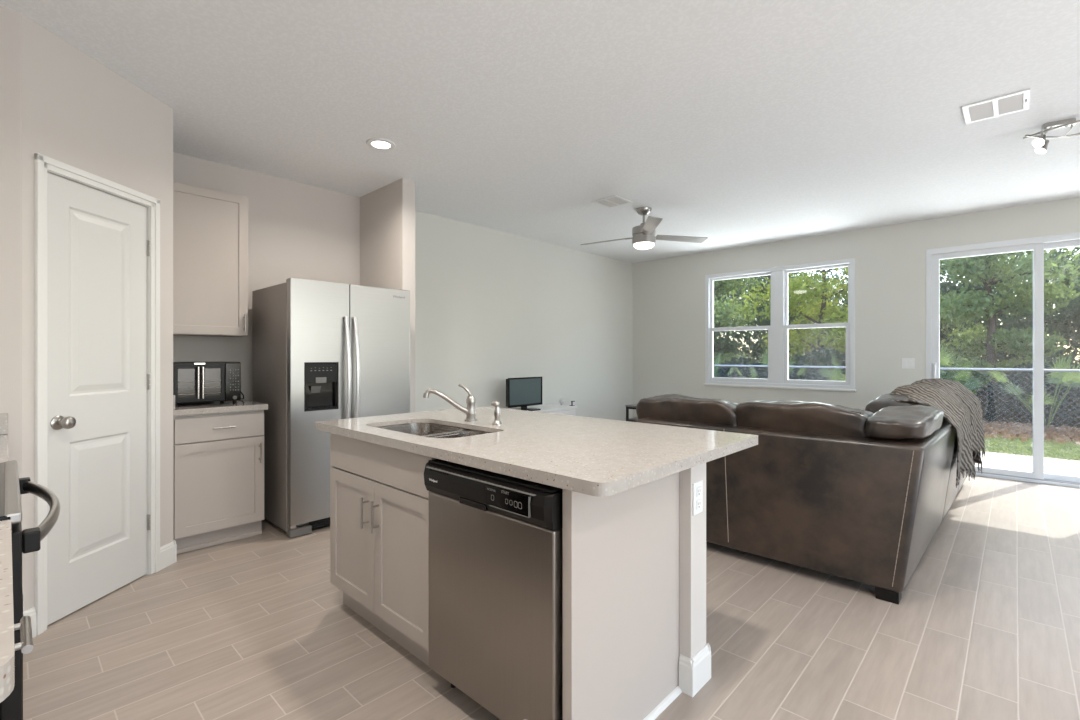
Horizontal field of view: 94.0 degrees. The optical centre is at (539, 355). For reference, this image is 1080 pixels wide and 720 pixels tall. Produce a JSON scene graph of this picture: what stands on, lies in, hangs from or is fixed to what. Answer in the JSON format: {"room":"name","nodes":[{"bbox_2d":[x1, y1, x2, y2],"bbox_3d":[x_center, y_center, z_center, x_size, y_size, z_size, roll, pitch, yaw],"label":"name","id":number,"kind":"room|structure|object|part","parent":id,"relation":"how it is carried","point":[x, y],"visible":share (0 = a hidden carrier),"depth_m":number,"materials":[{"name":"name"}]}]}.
{"room":"open-plan kitchen","nodes":[
{"label":"open-plan kitchen","id":0,"kind":"room"},
{"bbox_2d":[0,6,21,524],"bbox_3d":[-2.538,-0.120,1.974,0.100,2.740,0.705,0,0,43],"label":"wall","id":1,"kind":"structure","parent":0,"point":[10,20],"depth_m":2.17,"materials":[{"name":"paint"}]},
{"bbox_2d":[0,413,7,434],"bbox_3d":[-2.495,0.291,1.926,0.020,0.088,0.634,0,0,43],"label":"backsplash","id":2,"kind":"structure","parent":1,"relation":"attached to","point":[3,416],"depth_m":2.14,"materials":[{"name":"tile"}]},
{"bbox_2d":[22,14,172,611],"bbox_3d":[-2.293,-0.120,2.622,0.110,2.740,0.848,0,0,3],"label":"wall","id":3,"kind":"structure","parent":0,"point":[78,112],"depth_m":2.52,"materials":[{"name":"paint"}]},
{"bbox_2d":[34,153,159,634],"bbox_3d":[-2.285,0.173,2.587,0.128,2.154,0.680,0,0,3],"label":"trim","id":4,"kind":"structure","parent":3,"relation":"attached to","point":[43,164],"depth_m":2.29,"materials":[{"name":"paint"}]},
{"bbox_2d":[47,172,150,624],"bbox_3d":[-2.232,0.200,2.583,0.110,2.084,0.592,0,0,3],"label":"door","id":5,"kind":"structure","parent":3,"relation":"in","point":[98,246],"depth_m":2.55,"materials":[{"name":"paint"}]},
{"bbox_3d":[-2.225,0.315,2.359,0.075,0.066,0.066,0,0,3],"label":"knob","id":6,"kind":"part","parent":5,"relation":"part of","materials":[{"name":"silver metal"}]},
{"bbox_2d":[23,540,176,637],"bbox_3d":[-2.231,1.185,2.671,0.108,0.130,0.948,0,0,-3],"label":"baseboard","id":7,"kind":"structure","parent":3,"relation":"attached to","point":[168,552],"depth_m":2.96,"materials":[{"name":"paint"}]},
{"bbox_2d":[360,178,414,412],"bbox_3d":[-1.383,-0.120,4.532,0.745,2.740,0.124,0,0,43],"label":"wall","id":8,"kind":"structure","parent":0,"point":[387,213],"depth_m":4.34,"materials":[{"name":"paint"}]},
{"bbox_2d":[173,152,632,420],"bbox_3d":[-0.682,-0.120,5.919,0.140,2.740,6.490,0,0,43],"label":"wall","id":9,"kind":"structure","parent":0,"point":[492,307],"depth_m":5.69,"materials":[{"name":"paint"}]},
{"bbox_2d":[173,395,174,409],"bbox_3d":[-2.336,0.290,3.536,0.722,0.090,0.547,0,0,43],"label":"backsplash","id":10,"kind":"structure","parent":9,"relation":"attached to","point":[173,395],"depth_m":3.10,"materials":[{"name":"stone"}]},
{"bbox_2d":[173,182,247,336],"bbox_3d":[-2.465,-0.663,3.656,0.370,1.037,0.541,0,0,43],"label":"upper cabinet","id":11,"kind":"object","parent":9,"relation":"attached to","point":[210,227],"visible":0.81,"depth_m":3.58,"materials":[{"name":"paint"}]},
{"bbox_3d":[-2.180,-0.240,3.716,0.038,0.125,0.011,0,0,43],"label":"handle","id":12,"kind":"part","parent":11,"relation":"part of","materials":[{"name":"silver metal"}]},
{"bbox_2d":[0,0,1079,262],"bbox_3d":[1.434,-1.550,1.074,9.990,0.120,10.730,0,0,43],"label":"ceiling","id":13,"kind":"structure","parent":0,"point":[739,123],"depth_m":2.90,"materials":[{"name":"paint"}]},
{"bbox_2d":[366,138,395,149],"bbox_3d":[-1.121,-1.486,3.550,0.198,0.008,0.198,0,0,43],"label":"recessed light","id":14,"kind":"object","parent":13,"relation":"in","point":[376,143],"visible":1,"depth_m":3.54,"materials":[{"name":"white plastic"}]},
{"bbox_2d":[591,195,631,207],"bbox_3d":[0.696,-1.485,4.873,0.280,0.009,0.290,0,0,43],"label":"ceiling vent","id":15,"kind":"object","parent":13,"relation":"in","point":[611,201],"visible":1,"depth_m":4.85,"materials":[{"name":"white plastic"}]},
{"bbox_2d":[581,207,707,249],"bbox_3d":[0.999,-1.286,5.212,1.194,0.406,1.198,0,0,43],"label":"ceiling fan","id":16,"kind":"object","parent":13,"relation":"hanging from","point":[643,238],"visible":1,"depth_m":5.06,"materials":[{"name":"silver metal"}]},
{"bbox_3d":[0.710,-1.212,5.352,0.570,0.032,0.127,0,0,33],"label":"blade","id":17,"kind":"part","parent":16,"relation":"part of","materials":[{"name":"silver metal"}]},
{"bbox_3d":[1.056,-1.107,5.123,0.208,0.047,0.208,0,0,43],"label":"lamp shade","id":18,"kind":"part","parent":16,"relation":"part of","materials":[{"name":"white"}]},
{"bbox_3d":[1.032,-1.212,4.709,0.127,0.032,0.570,0,0,3],"label":"blade","id":19,"kind":"part","parent":16,"relation":"part of","materials":[{"name":"silver metal"}]},
{"bbox_3d":[1.458,-1.212,5.228,0.570,0.032,0.127,0,0,-15],"label":"blade","id":20,"kind":"part","parent":16,"relation":"part of","materials":[{"name":"silver metal"}]},
{"bbox_2d":[962,88,1029,123],"bbox_3d":[2.731,-1.482,3.019,0.295,0.014,0.310,0,0,43],"label":"ceiling vent","id":21,"kind":"object","parent":13,"relation":"in","point":[1018,101],"visible":1,"depth_m":3.00,"materials":[{"name":"white plastic"}]},
{"bbox_2d":[1023,118,1079,153],"bbox_3d":[3.400,-1.409,3.166,0.526,0.161,0.293,0,0,43],"label":"track light","id":22,"kind":"object","parent":13,"relation":"attached to","point":[1040,142],"visible":1,"depth_m":3.22,"materials":[{"name":"silver metal"}]},
{"bbox_3d":[3.179,-1.358,3.211,0.052,0.047,0.046,0,0,43],"label":"bulb","id":23,"kind":"part","parent":22,"relation":"part of","materials":[{"name":"white"}]},
{"bbox_3d":[3.292,-1.351,3.312,0.051,0.039,0.053,0,0,43],"label":"bulb","id":24,"kind":"part","parent":22,"relation":"part of","materials":[{"name":"white"}]},
{"bbox_2d":[23,475,1079,719],"bbox_3d":[1.417,1.310,1.056,9.990,0.120,10.680,0,0,43],"label":"floor","id":25,"kind":"structure","parent":0,"point":[986,624],"depth_m":2.19,"materials":[{"name":"tile"}]},
{"bbox_2d":[14,616,32,653],"bbox_3d":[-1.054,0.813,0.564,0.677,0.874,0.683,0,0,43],"label":"handle","id":26,"kind":"object","parent":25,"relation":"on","point":[26,644],"visible":0.77,"depth_m":0.80,"materials":[{"name":"metal"}]},
{"bbox_2d":[0,520,14,702],"bbox_3d":[-1.049,0.355,0.544,0.722,0.038,0.662,0,0,43],"label":"countertop","id":27,"kind":"structure","parent":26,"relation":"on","point":[7,652],"depth_m":0.65,"materials":[{"name":"stone"}]},
{"bbox_2d":[0,460,59,719],"bbox_3d":[-1.557,0.787,1.091,0.762,0.925,0.748,0,0,43],"label":"range","id":28,"kind":"object","parent":25,"relation":"on","point":[12,486],"visible":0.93,"depth_m":1.08,"materials":[{"name":"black metal"}]},
{"bbox_2d":[0,462,9,520],"bbox_3d":[-1.588,0.336,1.058,0.762,0.016,0.658,0,0,43],"label":"cooktop","id":29,"kind":"object","parent":28,"relation":"in","point":[4,466],"depth_m":1.21,"materials":[{"name":"metal"}]},
{"bbox_3d":[-1.364,0.701,1.296,0.754,0.669,0.033,0,0,43],"label":"oven door","id":30,"kind":"part","parent":28,"relation":"part of","materials":[{"name":"black plastic"}]},
{"bbox_3d":[-1.361,0.337,1.298,0.762,0.023,0.026,0,0,43],"label":"trim","id":31,"kind":"part","parent":28,"relation":"part of","materials":[{"name":"silver metal"}]},
{"bbox_3d":[-1.325,0.400,1.337,0.669,0.034,0.071,0,0,43],"label":"handle","id":32,"kind":"part","parent":28,"relation":"part of","materials":[{"name":"silver metal"}]},
{"bbox_2d":[173,410,263,553],"bbox_3d":[-2.326,0.813,3.525,0.748,0.874,0.526,0,0,43],"label":"base cabinet","id":33,"kind":"object","parent":25,"relation":"on","point":[218,458],"visible":0.86,"depth_m":3.28,"materials":[{"name":"paint"}]},
{"bbox_3d":[-2.088,0.473,3.302,0.020,0.153,0.510,0,0,43],"label":"drawer","id":34,"kind":"part","parent":33,"relation":"part of","materials":[{"name":"paint"}]},
{"bbox_2d":[173,395,267,415],"bbox_3d":[-2.331,0.309,3.531,0.735,0.129,0.547,0,0,43],"label":"countertop","id":35,"kind":"structure","parent":33,"relation":"on","point":[184,409],"depth_m":3.33,"materials":[{"name":"stone"}]},
{"bbox_2d":[173,361,243,406],"bbox_3d":[-2.332,0.190,3.550,0.455,0.290,0.489,0,0,43],"label":"microwave","id":36,"kind":"object","parent":35,"relation":"on","point":[212,381],"visible":0.95,"depth_m":3.38,"materials":[{"name":"black plastic"}]},
{"bbox_3d":[-2.314,0.180,3.296,0.011,0.230,0.140,0,0,43],"label":"door","id":37,"kind":"part","parent":36,"relation":"part of","materials":[{"name":"glass"}]},
{"bbox_3d":[-2.256,0.180,3.324,0.035,0.210,0.014,0,0,43],"label":"handle","id":38,"kind":"part","parent":36,"relation":"part of","materials":[{"name":"silver metal"}]},
{"bbox_3d":[-2.239,0.180,3.342,0.035,0.210,0.014,0,0,43],"label":"handle","id":39,"kind":"part","parent":36,"relation":"part of","materials":[{"name":"silver metal"}]},
{"bbox_3d":[-2.214,0.180,3.402,0.011,0.230,0.143,0,0,43],"label":"door","id":40,"kind":"part","parent":36,"relation":"part of","materials":[{"name":"glass"}]},
{"bbox_3d":[-2.129,0.184,3.493,0.011,0.262,0.095,0,0,43],"label":"control panel","id":41,"kind":"part","parent":36,"relation":"part of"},
{"bbox_3d":[-2.063,0.470,3.286,0.038,0.011,0.125,0,0,43],"label":"handle","id":42,"kind":"part","parent":33,"relation":"part of","materials":[{"name":"silver metal"}]},
{"bbox_3d":[-1.914,0.665,3.444,0.038,0.135,0.011,0,0,43],"label":"handle","id":43,"kind":"part","parent":33,"relation":"part of","materials":[{"name":"silver metal"}]},
{"bbox_2d":[252,278,409,537],"bbox_3d":[-1.625,0.359,3.989,0.849,1.782,0.932,0,0,43],"label":"refrigerator","id":44,"kind":"object","parent":25,"relation":"on","point":[322,350],"visible":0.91,"depth_m":3.62,"materials":[{"name":"metal"}]},
{"bbox_3d":[-1.570,0.316,3.582,0.062,1.684,0.413,0,0,43],"label":"freezer door","id":45,"kind":"part","parent":44,"relation":"part of","materials":[{"name":"silver metal"}]},
{"bbox_3d":[-1.548,0.175,3.562,0.004,0.040,0.075,0,0,43],"label":"water spout","id":46,"kind":"part","parent":44,"relation":"part of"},
{"bbox_3d":[-1.401,0.175,3.664,0.077,0.924,0.033,0,0,43],"label":"handle","id":47,"kind":"part","parent":44,"relation":"part of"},
{"bbox_3d":[-1.354,0.175,3.714,0.077,0.924,0.033,0,0,43],"label":"handle","id":48,"kind":"part","parent":44,"relation":"part of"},
{"bbox_3d":[-1.249,0.316,3.922,0.062,1.684,0.509,0,0,43],"label":"fridge door","id":49,"kind":"part","parent":44,"relation":"part of","materials":[{"name":"silver metal"}]},
{"bbox_2d":[330,428,478,664],"bbox_3d":[-0.519,0.813,2.413,0.868,0.874,0.670,0,0,43],"label":"base cabinet","id":50,"kind":"object","parent":25,"relation":"on","point":[379,493],"visible":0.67,"depth_m":2.16,"materials":[{"name":"paint"}]},
{"bbox_3d":[-0.876,0.839,2.354,0.430,0.573,0.020,0,0,43],"label":"door","id":51,"kind":"part","parent":50,"relation":"part of","materials":[{"name":"paint"}]},
{"bbox_3d":[-0.772,0.690,2.216,0.011,0.135,0.037,0,0,43],"label":"handle","id":52,"kind":"part","parent":50,"relation":"part of","materials":[{"name":"silver metal"}]},
{"bbox_3d":[-0.707,0.690,2.155,0.011,0.135,0.037,0,0,43],"label":"handle","id":53,"kind":"part","parent":50,"relation":"part of","materials":[{"name":"silver metal"}]},
{"bbox_3d":[-0.717,0.464,2.204,0.868,0.163,0.020,0,0,43],"label":"false drawer","id":54,"kind":"part","parent":50,"relation":"part of","materials":[{"name":"paint"}]},
{"bbox_3d":[-0.559,0.839,2.055,0.434,0.573,0.020,0,0,43],"label":"door","id":55,"kind":"part","parent":50,"relation":"part of","materials":[{"name":"paint"}]},
{"bbox_2d":[315,406,757,496],"bbox_3d":[-0.109,0.355,2.335,1.795,0.038,1.105,0,0,43],"label":"countertop","id":56,"kind":"structure","parent":50,"relation":"on","point":[598,457],"depth_m":1.92,"materials":[{"name":"stone"}]},
{"bbox_2d":[377,423,491,437],"bbox_3d":[-0.511,0.446,2.361,0.695,0.172,0.380,0,0,43],"label":"double sink","id":57,"kind":"object","parent":56,"relation":"in","point":[431,430],"visible":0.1,"depth_m":2.60,"materials":[{"name":"silver metal"}]},
{"bbox_3d":[-0.612,0.446,2.455,0.419,0.172,0.380,0,0,43],"label":"bowl","id":58,"kind":"part","parent":57,"relation":"part of","materials":[{"name":"silver metal"}]},
{"bbox_3d":[-0.358,0.435,2.216,0.274,0.152,0.380,0,0,43],"label":"bowl","id":59,"kind":"part","parent":57,"relation":"part of","materials":[{"name":"silver metal"}]},
{"bbox_2d":[423,383,476,421],"bbox_3d":[-0.454,0.239,2.554,0.271,0.193,0.064,0,0,-14],"label":"kitchen faucet","id":60,"kind":"object","parent":56,"relation":"on","point":[470,412],"visible":1,"depth_m":2.56,"materials":[{"name":"silver metal"}]},
{"bbox_3d":[-0.470,0.235,2.553,0.229,0.136,0.027,0,0,-12],"label":"spout","id":61,"kind":"part","parent":60,"relation":"part of","materials":[{"name":"silver metal"}]},
{"bbox_3d":[-0.382,0.179,2.582,0.076,0.072,0.020,0,0,7],"label":"lever","id":62,"kind":"part","parent":60,"relation":"part of","materials":[{"name":"silver metal"}]},
{"bbox_2d":[491,401,501,424],"bbox_3d":[-0.211,0.278,2.449,0.051,0.116,0.050,0,0,43],"label":"sprayer","id":63,"kind":"object","parent":56,"relation":"on","point":[495,404],"visible":1,"depth_m":2.44,"materials":[{"name":"silver metal"}]},
{"bbox_3d":[-0.209,0.281,2.449,0.032,0.070,0.032,0,0,43],"label":"stem","id":64,"kind":"part","parent":63,"relation":"part of","materials":[{"name":"silver metal"}]},
{"bbox_2d":[424,459,562,719],"bbox_3d":[0.010,0.816,1.867,0.642,0.868,0.632,0,0,43],"label":"dishwasher","id":65,"kind":"object","parent":25,"relation":"on","point":[495,540],"visible":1,"depth_m":1.60,"materials":[{"name":"metal"}]},
{"bbox_3d":[-0.216,0.491,1.673,0.135,0.022,0.028,0,0,43],"label":"pocket handle","id":66,"kind":"part","parent":65,"relation":"part of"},
{"bbox_3d":[-0.183,0.451,1.669,0.634,0.106,0.071,0,0,43],"label":"control panel","id":67,"kind":"part","parent":65,"relation":"part of","materials":[{"name":"black plastic"}]},
{"bbox_2d":[507,404,577,415],"bbox_3d":[-0.166,0.944,5.982,0.463,0.612,1.430,0,0,43],"label":"media console","id":68,"kind":"object","parent":25,"relation":"on","point":[547,408],"visible":0.07,"depth_m":6.18,"materials":[{"name":"white paint"}]},
{"bbox_2d":[506,377,541,410],"bbox_3d":[-0.172,0.448,5.935,0.208,0.380,0.563,0,0,43],"label":"television","id":69,"kind":"object","parent":68,"relation":"on","point":[522,392],"visible":0.94,"depth_m":5.90,"materials":[{"name":"black plastic"}]},
{"bbox_3d":[0.212,0.894,6.089,0.016,0.422,0.665,0,0,43],"label":"door","id":70,"kind":"part","parent":68,"relation":"part of","materials":[{"name":"white paint"}]},
{"bbox_2d":[563,472,681,719],"bbox_3d":[0.300,0.813,1.666,0.052,0.874,0.631,0,0,43],"label":"end panel","id":71,"kind":"object","parent":25,"relation":"on","point":[621,550],"visible":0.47,"depth_m":1.61,"materials":[{"name":"paint"}]},
{"bbox_3d":[0.308,1.242,1.650,0.017,0.017,0.618,0,0,43],"label":"shoe moulding","id":72,"kind":"part","parent":71,"relation":"part of","materials":[{"name":"paint"}]},
{"bbox_2d":[625,403,637,421],"bbox_3d":[1.318,0.913,5.874,0.460,0.673,0.460,0,0,43],"label":"side table","id":73,"kind":"object","parent":25,"relation":"on","point":[630,406],"visible":0.15,"depth_m":5.85,"materials":[{"name":"metal"}]},
{"bbox_3d":[1.017,0.922,5.865,0.025,0.655,0.025,0,0,43],"label":"leg","id":74,"kind":"part","parent":73,"relation":"part of","materials":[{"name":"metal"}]},
{"bbox_2d":[636,393,967,603],"bbox_3d":[2.417,0.761,4.233,1.796,0.978,3.425,0,0,43],"label":"sectional sofa","id":75,"kind":"object","parent":25,"relation":"on","point":[859,495],"visible":0.81,"depth_m":2.81,"materials":[{"name":"brown leather"}]},
{"bbox_2d":[636,394,737,425],"bbox_3d":[1.080,0.534,3.566,0.760,0.501,0.376,0,0,43],"label":"cushion","id":76,"kind":"object","parent":75,"relation":"on","point":[669,407],"depth_m":3.41,"materials":[{"name":"brown leather"}]},
{"bbox_2d":[735,400,873,437],"bbox_3d":[1.596,0.532,3.076,0.766,0.521,0.388,0,0,43],"label":"cushion","id":77,"kind":"object","parent":75,"relation":"on","point":[800,417],"depth_m":2.90,"materials":[{"name":"brown leather"}]},
{"bbox_3d":[1.792,1.219,2.589,0.100,0.062,0.090,0,0,43],"label":"leg","id":78,"kind":"part","parent":75,"relation":"part of","materials":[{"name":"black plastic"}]},
{"bbox_2d":[865,393,934,412],"bbox_3d":[2.621,0.531,3.647,0.462,0.515,0.928,0,0,43],"label":"cushion","id":79,"kind":"object","parent":75,"relation":"on","point":[885,400],"depth_m":3.39,"materials":[{"name":"brown leather"}]},
{"bbox_2d":[865,405,943,438],"bbox_3d":[2.100,0.375,2.894,0.318,0.164,0.853,0,0,43],"label":"cushion","id":80,"kind":"object","parent":75,"relation":"on","point":[913,421],"depth_m":2.65,"materials":[{"name":"brown leather"}]},
{"bbox_2d":[890,378,984,487],"bbox_3d":[3.095,0.549,3.972,0.623,0.706,1.891,0,0,43],"label":"throw blanket","id":81,"kind":"object","parent":75,"relation":"on","point":[961,408],"visible":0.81,"depth_m":3.50,"materials":[{"name":"fabric"}]},
{"bbox_3d":[3.129,0.819,3.946,0.330,0.742,0.965,0,0,43],"label":"frame","id":82,"kind":"part","parent":75,"relation":"part of","materials":[{"name":"brown leather"}]},
{"bbox_3d":[3.788,0.819,4.631,0.349,0.742,0.905,0,0,43],"label":"frame","id":83,"kind":"part","parent":75,"relation":"part of","materials":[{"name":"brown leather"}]},
{"bbox_3d":[-2.198,0.813,1.616,0.875,0.874,0.641,0,0,43],"label":"base cabinet","id":84,"kind":"object","parent":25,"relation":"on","visible":0},
{"bbox_2d":[0,413,8,462],"bbox_3d":[-2.191,0.310,1.621,0.880,0.127,0.660,0,0,43],"label":"countertop","id":85,"kind":"structure","parent":84,"relation":"on","point":[4,454],"depth_m":2.05,"materials":[{"name":"stone"}]},
{"bbox_2d":[679,463,705,658],"bbox_3d":[0.009,0.812,2.465,1.628,0.875,0.127,0,0,43],"label":"wall","id":86,"kind":"structure","parent":0,"point":[692,529],"depth_m":1.89,"materials":[{"name":"paint"}]},
{"bbox_2d":[679,643,710,696],"bbox_3d":[0.014,1.185,2.460,1.642,0.130,0.155,0,0,43],"label":"baseboard","id":87,"kind":"structure","parent":86,"relation":"attached to","point":[695,672],"depth_m":1.87,"materials":[{"name":"paint"}]},
{"bbox_2d":[693,480,702,515],"bbox_3d":[0.595,0.535,1.893,0.008,0.120,0.075,0,0,43],"label":"wall outlet","id":88,"kind":"object","parent":86,"relation":"attached to","point":[697,486],"visible":1,"depth_m":1.89,"materials":[{"name":"white plastic"}]},
{"bbox_2d":[697,486,700,496],"bbox_3d":[0.597,0.511,1.892,0.003,0.034,0.034,0,0,43],"label":"socket","id":89,"kind":"object","parent":88,"relation":"attached to","point":[698,487],"depth_m":1.89,"materials":[{"name":"white plastic"}]},
{"bbox_2d":[697,499,700,508],"bbox_3d":[0.597,0.559,1.892,0.003,0.034,0.034,0,0,43],"label":"socket","id":90,"kind":"object","parent":88,"relation":"attached to","point":[698,500],"depth_m":1.89,"materials":[{"name":"white plastic"}]},
{"bbox_2d":[633,197,1079,417],"bbox_3d":[5.068,-0.120,4.849,9.690,2.740,0.150,0,0,43],"label":"wall","id":91,"kind":"structure","parent":0,"point":[668,293],"depth_m":5.97,"materials":[{"name":"paint"}]},
{"bbox_2d":[705,258,854,389],"bbox_3d":[3.111,-0.374,6.680,1.870,1.568,0.134,0,0,43],"label":"window","id":92,"kind":"structure","parent":91,"relation":"in","point":[778,332],"depth_m":6.58,"materials":[{"name":"plastic"}]},
{"bbox_3d":[2.764,-0.015,6.968,0.866,0.760,0.042,0,0,43],"label":"sash","id":93,"kind":"part","parent":92,"relation":"part of","materials":[{"name":"glass"}]},
{"bbox_3d":[2.794,-0.729,7.000,0.866,0.758,0.045,0,0,43],"label":"sash","id":94,"kind":"part","parent":92,"relation":"part of","materials":[{"name":"plastic"}]},
{"bbox_3d":[3.459,-0.015,6.311,0.753,0.760,0.042,0,0,43],"label":"sash","id":95,"kind":"part","parent":92,"relation":"part of","materials":[{"name":"glass"}]},
{"bbox_3d":[3.490,-0.729,6.343,0.753,0.758,0.045,0,0,43],"label":"sash","id":96,"kind":"part","parent":92,"relation":"part of","materials":[{"name":"plastic"}]},
{"bbox_2d":[704,383,855,391],"bbox_3d":[3.058,0.419,6.624,1.894,0.026,0.027,0,0,43],"label":"window sill","id":97,"kind":"structure","parent":91,"relation":"attached to","point":[754,386],"depth_m":6.51,"materials":[{"name":"paint"}]},
{"bbox_2d":[902,358,914,368],"bbox_3d":[4.119,0.090,5.635,0.118,0.118,0.009,0,0,43],"label":"light switch","id":98,"kind":"object","parent":91,"relation":"attached to","point":[907,363],"visible":1,"depth_m":5.63,"materials":[{"name":"white plastic"}]},
{"bbox_2d":[926,232,1079,487],"bbox_3d":[4.922,0.045,4.953,1.785,2.410,0.180,0,0,43],"label":"door","id":99,"kind":"structure","parent":91,"relation":"in","point":[1038,245],"depth_m":4.97,"materials":[{"name":"plastic"}]},
{"bbox_3d":[4.285,0.190,5.464,0.030,0.220,0.050,0,0,43],"label":"pull handle","id":100,"kind":"part","parent":99,"relation":"part of","materials":[{"name":"plastic"}]},
{"bbox_3d":[4.610,0.058,5.223,0.870,2.320,0.045,0,0,43],"label":"sliding panel","id":101,"kind":"part","parent":99,"relation":"part of","materials":[{"name":"glass"}]},
{"bbox_3d":[5.240,0.058,4.711,0.900,2.320,0.045,0,0,43],"label":"fixed panel","id":102,"kind":"part","parent":99,"relation":"part of","materials":[{"name":"glass"}]},
{"label":"outside","id":103,"kind":"structure","parent":0,"visible":0},
{"bbox_2d":[973,386,1079,441],"bbox_3d":[15.420,1.425,19.239,40.000,0.150,30.850,0,0,43],"label":"ground","id":104,"kind":"structure","parent":103,"point":[985,393],"depth_m":13.30,"materials":[{"name":"soil"}]},
{"bbox_2d":[713,354,736,376],"bbox_3d":[4.318,0.597,13.346,1.261,1.522,1.627,0,0,-18],"label":"palmetto","id":105,"kind":"object","parent":104,"relation":"on","point":[718,361],"visible":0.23,"depth_m":13.31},
{"bbox_2d":[713,276,764,372],"bbox_3d":[5.947,-2.521,17.916,3.970,7.873,4.448,0,0,38],"label":"broadleaf tree","id":106,"kind":"object","parent":104,"relation":"on","point":[721,309],"visible":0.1,"depth_m":17.34,"materials":[{"name":"green plant"}]},
{"bbox_2d":[713,281,765,363],"bbox_3d":[6.891,-2.118,21.602,4.796,7.062,4.587,0,0,-34],"label":"evergreen tree","id":107,"kind":"object","parent":104,"relation":"on","point":[719,346],"visible":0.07,"depth_m":21.27,"materials":[{"name":"green plant"}]},
{"bbox_2d":[714,355,767,378],"bbox_3d":[5.724,0.704,14.249,2.255,1.406,1.611,0,0,39],"label":"shrub","id":108,"kind":"object","parent":104,"relation":"on","point":[743,361],"visible":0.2,"depth_m":14.04,"materials":[{"name":"green plant"}]},
{"bbox_2d":[735,344,808,379],"bbox_3d":[5.559,0.537,12.079,1.738,1.643,1.342,0,0,-2],"label":"palmetto","id":109,"kind":"object","parent":104,"relation":"on","point":[754,374],"visible":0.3,"depth_m":12.49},
{"bbox_2d":[726,271,846,369],"bbox_3d":[9.604,-1.877,19.509,4.388,6.580,4.197,0,0,-24],"label":"evergreen tree","id":110,"kind":"object","parent":104,"relation":"on","point":[757,347],"visible":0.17,"depth_m":19.26,"materials":[{"name":"green plant"}]},
{"bbox_2d":[730,267,847,378],"bbox_3d":[8.729,-2.079,15.285,4.511,6.972,4.693,0,0,-42],"label":"tree","id":111,"kind":"object","parent":104,"relation":"on","point":[803,291],"visible":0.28,"depth_m":15.11,"materials":[{"name":"green plant"}]},
{"bbox_2d":[789,346,845,380],"bbox_3d":[7.296,0.583,12.913,2.255,1.662,1.611,0,0,37],"label":"shrub","id":112,"kind":"object","parent":104,"relation":"on","point":[813,358],"visible":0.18,"depth_m":12.74,"materials":[{"name":"green plant"}]},
{"bbox_2d":[817,352,845,380],"bbox_3d":[6.903,0.597,11.025,1.258,1.522,1.629,0,0,14],"label":"palmetto","id":113,"kind":"object","parent":104,"relation":"on","point":[835,371],"visible":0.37,"depth_m":11.24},
{"bbox_2d":[713,247,1079,392],"bbox_3d":[15.290,-4.022,20.652,28.092,10.812,7.497,0,0,43],"label":"foliage","id":114,"kind":"object","parent":104,"relation":"on","point":[756,334],"visible":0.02,"depth_m":19.21,"materials":[{"name":"green plant"}]},
{"bbox_2d":[713,365,1079,436],"bbox_3d":[6.071,0.773,10.797,18.003,1.158,0.080,0,0,43],"label":"fence","id":115,"kind":"object","parent":104,"relation":"on","point":[724,366],"visible":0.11,"depth_m":8.87,"materials":[{"name":"metal"}]},
{"bbox_3d":[6.059,0.250,10.784,18.000,0.042,0.044,0,0,43],"label":"rail","id":116,"kind":"part","parent":115,"relation":"part of","materials":[{"name":"metal"}]},
{"bbox_2d":[840,252,1050,357],"bbox_3d":[12.431,-2.193,16.246,5.001,7.213,4.783,0,0,3],"label":"evergreen tree","id":117,"kind":"object","parent":104,"relation":"on","point":[942,336],"visible":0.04,"depth_m":15.48,"materials":[{"name":"green plant"}]},
{"bbox_2d":[940,344,978,398],"bbox_3d":[8.784,0.513,11.470,1.398,1.779,1.965,0,0,-42],"label":"shrub","id":118,"kind":"object","parent":104,"relation":"on","point":[955,365],"visible":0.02,"depth_m":11.00,"materials":[{"name":"green plant"}]},
{"bbox_2d":[940,342,991,391],"bbox_3d":[8.088,0.506,10.111,1.738,1.704,1.342,0,0,29],"label":"palmetto","id":119,"kind":"object","parent":104,"relation":"on","point":[943,361],"visible":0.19,"depth_m":9.75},
{"bbox_2d":[940,246,1079,407],"bbox_3d":[11.092,-2.107,12.452,3.571,7.041,4.001,0,0,19],"label":"broadleaf tree","id":120,"kind":"object","parent":104,"relation":"on","point":[968,305],"visible":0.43,"depth_m":12.13,"materials":[{"name":"green plant"}]},
{"bbox_2d":[981,356,1079,426],"bbox_3d":[10.248,0.703,10.039,2.255,1.408,1.611,0,0,30],"label":"shrub","id":121,"kind":"object","parent":104,"relation":"on","point":[1029,365],"visible":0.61,"depth_m":9.96,"materials":[{"name":"green plant"}]},
{"bbox_2d":[981,434,1079,460],"bbox_3d":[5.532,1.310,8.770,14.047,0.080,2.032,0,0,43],"label":"grass","id":122,"kind":"structure","parent":104,"relation":"on","point":[1074,447],"depth_m":7.10,"materials":[{"name":"plant"}]},
{"bbox_2d":[983,420,1079,444],"bbox_3d":[6.749,1.317,10.064,16.109,0.209,2.637,0,0,43],"label":"fallen leaves","id":123,"kind":"object","parent":104,"relation":"on","point":[1019,431],"visible":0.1,"depth_m":8.46,"materials":[{"name":"plant"}]},
{"bbox_2d":[986,247,1079,367],"bbox_3d":[15.096,-1.718,13.793,4.353,6.260,4.163,0,0,39],"label":"evergreen tree","id":124,"kind":"object","parent":104,"relation":"on","point":[1070,314],"visible":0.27,"depth_m":14.18,"materials":[{"name":"green plant"}]},
{"bbox_2d":[986,349,1079,427],"bbox_3d":[8.998,0.567,9.146,1.342,1.582,1.738,0,0,45],"label":"palmetto","id":125,"kind":"object","parent":104,"relation":"on","point":[1067,366],"visible":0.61,"depth_m":8.83,"materials":[{"name":"plant"}]},
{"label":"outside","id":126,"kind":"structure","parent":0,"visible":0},
{"bbox_2d":[975,451,1079,475],"bbox_3d":[4.118,1.380,7.273,20.000,0.140,2.070,0,0,43],"label":"patio","id":127,"kind":"structure","parent":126,"point":[991,459],"depth_m":6.10,"materials":[{"name":"concrete"}]}
]}

